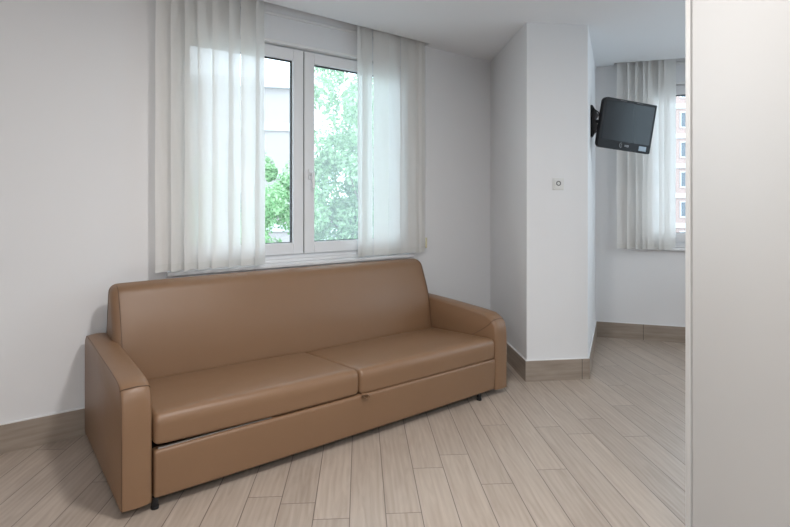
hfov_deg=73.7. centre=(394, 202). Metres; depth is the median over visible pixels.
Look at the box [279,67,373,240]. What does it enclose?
tree
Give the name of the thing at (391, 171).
curtain
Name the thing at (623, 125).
television
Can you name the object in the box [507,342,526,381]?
baseboard
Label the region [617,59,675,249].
curtain
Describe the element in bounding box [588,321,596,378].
baseboard
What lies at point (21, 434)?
baseboard
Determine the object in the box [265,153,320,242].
tree
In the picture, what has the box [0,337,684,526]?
floor
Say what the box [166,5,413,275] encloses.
window
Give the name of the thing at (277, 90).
apartment building
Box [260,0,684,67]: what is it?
ceiling
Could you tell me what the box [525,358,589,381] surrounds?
baseboard
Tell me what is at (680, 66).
window
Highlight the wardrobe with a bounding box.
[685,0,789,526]
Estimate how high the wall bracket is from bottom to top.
0.240 m
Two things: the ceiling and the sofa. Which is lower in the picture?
the sofa
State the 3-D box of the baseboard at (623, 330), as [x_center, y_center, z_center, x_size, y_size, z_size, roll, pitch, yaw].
[2.748,1.143,4.492,1.940,0.144,0.012,0,0,18]
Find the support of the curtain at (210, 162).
attached to the wall at (77, 77)
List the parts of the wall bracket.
wall plate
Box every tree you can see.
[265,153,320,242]
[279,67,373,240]
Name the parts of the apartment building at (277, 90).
cornice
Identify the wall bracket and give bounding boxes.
[591,105,598,137]
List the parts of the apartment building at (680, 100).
pane, pane, pane, pane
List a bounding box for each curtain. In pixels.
[155,0,264,272]
[357,26,426,256]
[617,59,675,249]
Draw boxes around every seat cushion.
[147,352,357,443]
[308,328,493,392]
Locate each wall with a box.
[0,0,490,423]
[596,58,684,325]
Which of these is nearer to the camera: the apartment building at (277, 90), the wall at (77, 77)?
the wall at (77, 77)
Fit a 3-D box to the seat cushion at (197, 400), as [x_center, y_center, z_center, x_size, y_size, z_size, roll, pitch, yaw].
[-0.747,0.909,2.613,0.979,0.137,0.604,1,-1,-38]
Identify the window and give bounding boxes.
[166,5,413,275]
[631,62,684,250]
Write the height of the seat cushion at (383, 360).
0.139 m
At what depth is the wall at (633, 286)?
4.73 m
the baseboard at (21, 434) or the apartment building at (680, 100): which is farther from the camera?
the apartment building at (680, 100)
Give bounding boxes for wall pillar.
[491,22,595,359]
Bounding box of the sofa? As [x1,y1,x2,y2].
[85,258,506,512]
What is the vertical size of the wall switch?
0.082 m
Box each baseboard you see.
[0,407,85,453]
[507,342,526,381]
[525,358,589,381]
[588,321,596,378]
[597,321,684,342]
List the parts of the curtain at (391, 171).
control cord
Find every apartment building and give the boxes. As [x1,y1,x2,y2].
[240,77,289,242]
[676,96,684,232]
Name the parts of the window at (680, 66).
sill, frame, shutter trim, sash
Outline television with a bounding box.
[595,97,656,153]
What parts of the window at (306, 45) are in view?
sash, sill, handle, frame, shutter trim, sash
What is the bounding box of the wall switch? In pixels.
[553,178,563,189]
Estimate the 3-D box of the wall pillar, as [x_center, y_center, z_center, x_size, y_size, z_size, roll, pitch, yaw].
[1.379,-0.079,4.344,1.093,2.588,1.505,0,0,0]

